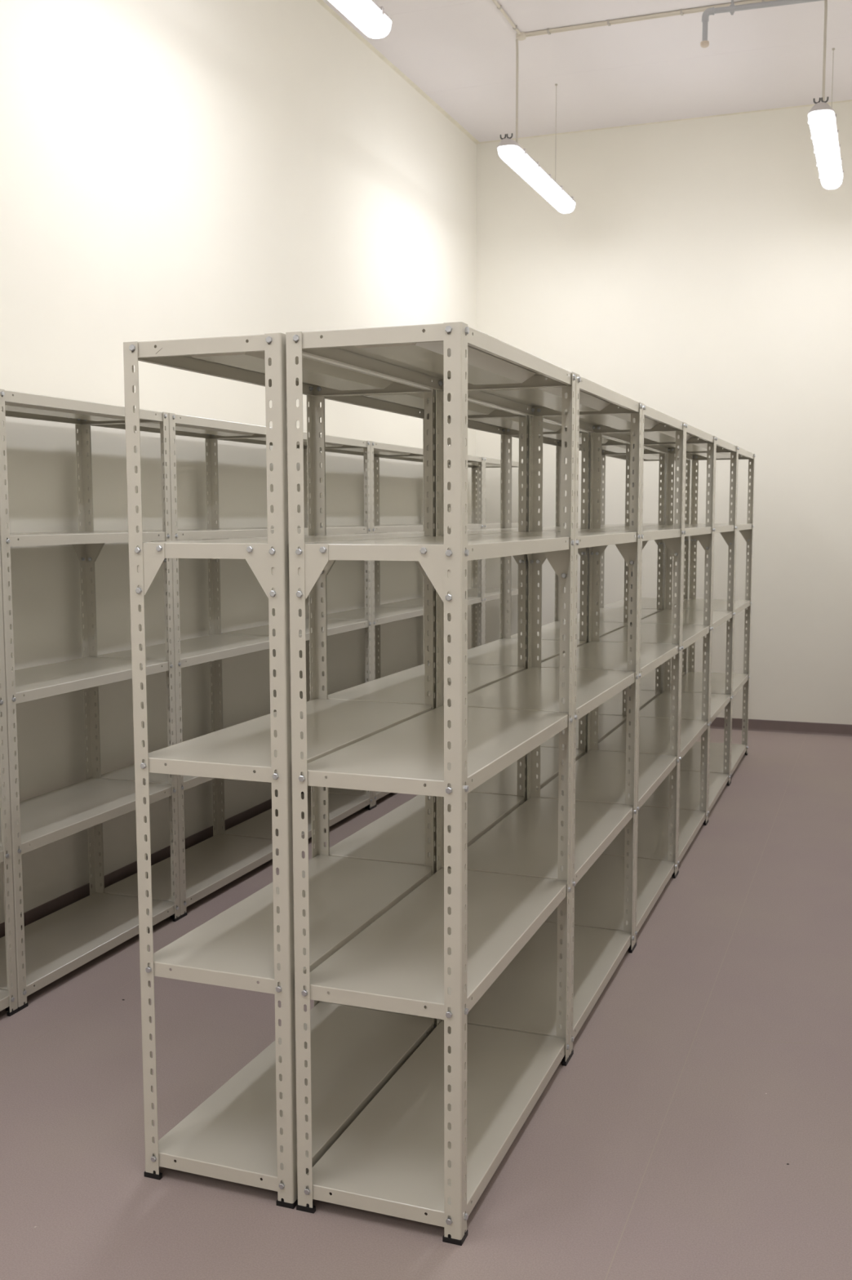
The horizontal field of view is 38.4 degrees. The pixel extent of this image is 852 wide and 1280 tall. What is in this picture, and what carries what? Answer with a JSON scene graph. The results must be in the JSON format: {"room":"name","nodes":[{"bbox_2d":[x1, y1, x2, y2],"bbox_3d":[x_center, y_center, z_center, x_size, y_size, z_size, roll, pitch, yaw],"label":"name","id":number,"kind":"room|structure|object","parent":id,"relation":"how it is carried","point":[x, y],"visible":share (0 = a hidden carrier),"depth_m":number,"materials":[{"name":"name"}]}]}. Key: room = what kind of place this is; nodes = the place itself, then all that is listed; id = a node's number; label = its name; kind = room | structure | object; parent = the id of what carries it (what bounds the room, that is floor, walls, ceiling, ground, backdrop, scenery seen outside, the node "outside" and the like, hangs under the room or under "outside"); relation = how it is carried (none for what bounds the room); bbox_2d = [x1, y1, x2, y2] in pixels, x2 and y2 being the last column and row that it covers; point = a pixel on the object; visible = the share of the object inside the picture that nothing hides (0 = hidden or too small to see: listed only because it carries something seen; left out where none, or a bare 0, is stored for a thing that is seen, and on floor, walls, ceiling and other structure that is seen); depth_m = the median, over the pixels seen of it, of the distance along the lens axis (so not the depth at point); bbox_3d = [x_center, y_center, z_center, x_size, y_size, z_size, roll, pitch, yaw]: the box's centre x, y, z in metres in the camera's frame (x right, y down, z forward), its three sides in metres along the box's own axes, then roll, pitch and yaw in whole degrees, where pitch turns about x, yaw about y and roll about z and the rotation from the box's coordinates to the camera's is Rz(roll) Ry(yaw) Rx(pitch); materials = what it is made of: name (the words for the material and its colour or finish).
{"room":"storage room","nodes":[
{"label":"storage room","id":0,"kind":"room"},
{"bbox_2d":[0,0,476,924],"bbox_3d":[-2.081,-0.956,3.277,0.120,4.660,14.025,2,6,20],"label":"wall","id":1,"kind":"structure","parent":0,"point":[170,169],"depth_m":5.67,"materials":[{"name":"beige paint"}]},
{"bbox_2d":[0,791,303,937],"bbox_3d":[-2.013,1.222,3.477,0.014,0.085,13.785,2,6,20],"label":"baseboard","id":2,"kind":"structure","parent":1,"relation":"attached to","point":[34,914],"depth_m":5.33,"materials":[{"name":"plastic"}]},
{"bbox_2d":[315,0,479,144],"bbox_3d":[-2.017,-3.166,3.026,0.027,0.012,13.785,2,6,20],"label":"trim","id":3,"kind":"structure","parent":1,"relation":"attached to","point":[322,2],"depth_m":7.87,"materials":[{"name":"white paint"}]},
{"bbox_2d":[0,728,851,1279],"bbox_3d":[-0.349,1.374,2.865,3.567,0.100,13.785,2,6,20],"label":"floor","id":4,"kind":"structure","parent":0,"point":[660,1150],"depth_m":3.35,"materials":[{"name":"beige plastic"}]},
{"bbox_2d":[0,546,18,1016],"bbox_3d":[-1.693,0.257,3.503,0.414,2.000,0.987,2,6,20],"label":"shelving unit","id":5,"kind":"object","parent":4,"relation":"on","point":[8,999],"visible":1,"depth_m":3.92,"materials":[{"name":"beige metal"}]},
{"bbox_2d":[0,389,181,1011],"bbox_3d":[-1.347,0.162,4.422,0.414,2.000,0.983,2,6,20],"label":"shelving unit","id":6,"kind":"object","parent":4,"relation":"on","point":[52,946],"visible":0.87,"depth_m":4.51,"materials":[{"name":"beige metal"}]},
{"bbox_2d":[86,413,279,918],"bbox_3d":[-1.001,0.067,5.338,0.414,2.000,0.983,2,6,20],"label":"shelving unit","id":7,"kind":"object","parent":4,"relation":"on","point":[215,862],"visible":0.56,"depth_m":5.26,"materials":[{"name":"metal"}]},
{"bbox_2d":[123,333,436,1208],"bbox_3d":[-0.330,0.276,3.280,0.410,2.000,0.994,2,6,20],"label":"shelving unit","id":8,"kind":"object","parent":4,"relation":"on","point":[245,1132],"visible":0.72,"depth_m":3.03,"materials":[{"name":"beige metal"}]},
{"bbox_2d":[213,431,373,839],"bbox_3d":[-0.655,-0.027,6.255,0.414,2.000,0.983,2,6,20],"label":"shelving unit","id":9,"kind":"object","parent":4,"relation":"on","point":[340,806],"visible":0.33,"depth_m":6.44,"materials":[{"name":"beige metal"}]},
{"bbox_2d":[306,440,423,808],"bbox_3d":[-0.309,-0.122,7.172,0.414,2.000,0.983,2,6,20],"label":"shelving unit","id":10,"kind":"object","parent":4,"relation":"on","point":[380,615],"visible":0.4,"depth_m":7.02,"materials":[{"name":"metal"}]},
{"bbox_2d":[319,385,529,1017],"bbox_3d":[0.018,0.181,4.204,0.410,2.000,0.990,2,6,20],"label":"shelving unit","id":11,"kind":"object","parent":4,"relation":"on","point":[398,836],"visible":0.32,"depth_m":4.22,"materials":[{"name":"beige metal"}]},
{"bbox_2d":[376,454,484,678],"bbox_3d":[0.036,-0.216,8.088,0.414,2.000,0.983,2,6,20],"label":"shelving unit","id":12,"kind":"object","parent":4,"relation":"on","point":[419,602],"visible":0.23,"depth_m":8.37,"materials":[{"name":"metal"}]},
{"bbox_2d":[285,321,576,1245],"bbox_3d":[0.061,0.290,3.134,0.410,2.000,0.994,2,6,20],"label":"shelving unit","id":13,"kind":"object","parent":4,"relation":"on","point":[431,1141],"visible":1,"depth_m":2.88,"materials":[{"name":"beige metal"}]},
{"bbox_2d":[448,457,523,648],"bbox_3d":[0.383,-0.311,9.007,0.414,2.000,0.987,2,6,20],"label":"shelving unit","id":14,"kind":"object","parent":4,"relation":"on","point":[489,594],"visible":0.33,"depth_m":9.28,"materials":[{"name":"beige metal"}]},
{"bbox_2d":[448,417,590,795],"bbox_3d":[0.366,0.086,5.126,0.410,2.000,0.990,2,6,20],"label":"shelving unit","id":15,"kind":"object","parent":4,"relation":"on","point":[504,651],"visible":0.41,"depth_m":5.43,"materials":[{"name":"beige metal"}]},
{"bbox_2d":[448,373,642,1059],"bbox_3d":[0.410,0.195,4.058,0.410,2.000,0.990,2,6,20],"label":"shelving unit","id":16,"kind":"object","parent":4,"relation":"on","point":[522,997],"visible":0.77,"depth_m":4.12,"materials":[{"name":"beige metal"}]},
{"bbox_2d":[507,431,633,752],"bbox_3d":[0.714,-0.009,6.049,0.410,2.000,0.990,2,6,20],"label":"shelving unit","id":17,"kind":"object","parent":4,"relation":"on","point":[607,724],"visible":0.27,"depth_m":6.32,"materials":[{"name":"metal"}]},
{"bbox_2d":[536,403,685,948],"bbox_3d":[0.757,0.100,4.980,0.410,2.000,0.990,2,6,20],"label":"shelving unit","id":18,"kind":"object","parent":4,"relation":"on","point":[600,775],"visible":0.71,"depth_m":5.14,"materials":[{"name":"beige metal"}]},
{"bbox_2d":[564,444,666,715],"bbox_3d":[1.062,-0.104,6.971,0.410,2.000,0.990,2,6,20],"label":"shelving unit","id":19,"kind":"object","parent":4,"relation":"on","point":[614,705],"visible":0.25,"depth_m":7.28,"materials":[{"name":"metal"}]},
{"bbox_2d":[600,453,691,693],"bbox_3d":[1.410,-0.200,7.895,0.410,2.000,0.994,2,6,20],"label":"shelving unit","id":20,"kind":"object","parent":4,"relation":"on","point":[647,682],"visible":0.23,"depth_m":8.10,"materials":[{"name":"beige metal"}]},
{"bbox_2d":[594,422,715,874],"bbox_3d":[1.105,0.005,5.902,0.410,2.000,0.990,2,6,20],"label":"shelving unit","id":21,"kind":"object","parent":4,"relation":"on","point":[654,732],"visible":0.49,"depth_m":6.01,"materials":[{"name":"metal"}]},
{"bbox_2d":[640,435,738,822],"bbox_3d":[1.453,-0.090,6.825,0.410,2.000,0.990,2,6,20],"label":"shelving unit","id":22,"kind":"object","parent":4,"relation":"on","point":[691,702],"visible":0.62,"depth_m":7.07,"materials":[{"name":"metal"}]},
{"bbox_2d":[667,446,755,783],"bbox_3d":[1.802,-0.186,7.749,0.410,2.000,0.994,2,6,20],"label":"shelving unit","id":23,"kind":"object","parent":4,"relation":"on","point":[691,682],"visible":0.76,"depth_m":8.06,"materials":[{"name":"beige metal"}]},
{"bbox_2d":[322,0,851,142],"bbox_3d":[-0.360,-3.162,2.401,3.567,0.100,13.785,2,6,20],"label":"ceiling","id":24,"kind":"structure","parent":0,"point":[461,54],"depth_m":7.70,"materials":[{"name":"white paint"}]},
{"bbox_2d":[328,0,391,38],"bbox_3d":[-0.460,-2.959,4.690,0.150,0.770,1.506,2,6,20],"label":"strip light","id":25,"kind":"object","parent":24,"relation":"hanging from","point":[371,19],"visible":1,"depth_m":5.19,"materials":[{"name":"beige plastic"}]},
{"bbox_2d":[497,39,576,213],"bbox_3d":[0.729,-3.282,7.827,0.150,0.770,1.506,2,6,20],"label":"strip light","id":26,"kind":"object","parent":24,"relation":"hanging from","point":[509,150],"visible":1,"depth_m":7.55,"materials":[{"name":"grey plastic"}]},
{"bbox_2d":[497,145,575,213],"bbox_3d":[0.730,-2.931,7.863,0.130,0.064,1.500,2,6,20],"label":"diffuser","id":27,"kind":"object","parent":26,"relation":"attached to","point":[516,157],"depth_m":7.67,"materials":[{"name":"white plastic"}]},
{"bbox_2d":[492,0,775,40],"bbox_3d":[0.798,-3.415,5.483,1.780,0.030,3.327,2,6,20],"label":"cable conduit","id":28,"kind":"object","parent":24,"relation":"attached to","point":[521,36],"visible":0.94,"depth_m":7.07,"materials":[{"name":"beige plastic"}]},
{"bbox_2d":[700,0,824,48],"bbox_3d":[2.272,-3.412,6.582,1.556,0.266,0.048,2,6,17],"label":"drain pipe","id":29,"kind":"object","parent":24,"relation":"hanging from","point":[732,8],"visible":1,"depth_m":6.74,"materials":[{"name":"grey plastic"}]},
{"bbox_2d":[808,0,844,189],"bbox_3d":[2.372,-3.223,7.213,0.150,0.770,1.506,2,6,20],"label":"strip light","id":30,"kind":"object","parent":24,"relation":"hanging from","point":[822,117],"visible":1,"depth_m":6.88,"materials":[{"name":"beige plastic"}]},
{"bbox_2d":[808,109,842,189],"bbox_3d":[2.373,-2.872,7.249,0.130,0.064,1.500,2,6,20],"label":"diffuser","id":31,"kind":"object","parent":30,"relation":"attached to","point":[823,123],"depth_m":7.02,"materials":[{"name":"white plastic"}]},
{"bbox_2d":[475,101,851,724],"bbox_3d":[2.087,-1.562,9.108,3.567,4.660,0.120,2,6,20],"label":"wall","id":32,"kind":"structure","parent":0,"point":[699,273],"depth_m":8.99,"materials":[{"name":"beige paint"}]},
{"bbox_2d":[478,99,851,143],"bbox_3d":[2.058,-3.771,8.819,3.567,0.006,0.014,2,6,20],"label":"trim","id":33,"kind":"structure","parent":32,"relation":"attached to","point":[849,100],"depth_m":8.92,"materials":[{"name":"white paint"}]},
{"bbox_2d":[710,717,851,736],"bbox_3d":[2.069,0.621,9.268,3.567,0.085,0.014,2,6,20],"label":"baseboard","id":34,"kind":"structure","parent":32,"relation":"attached to","point":[786,726],"depth_m":9.04,"materials":[{"name":"plastic"}]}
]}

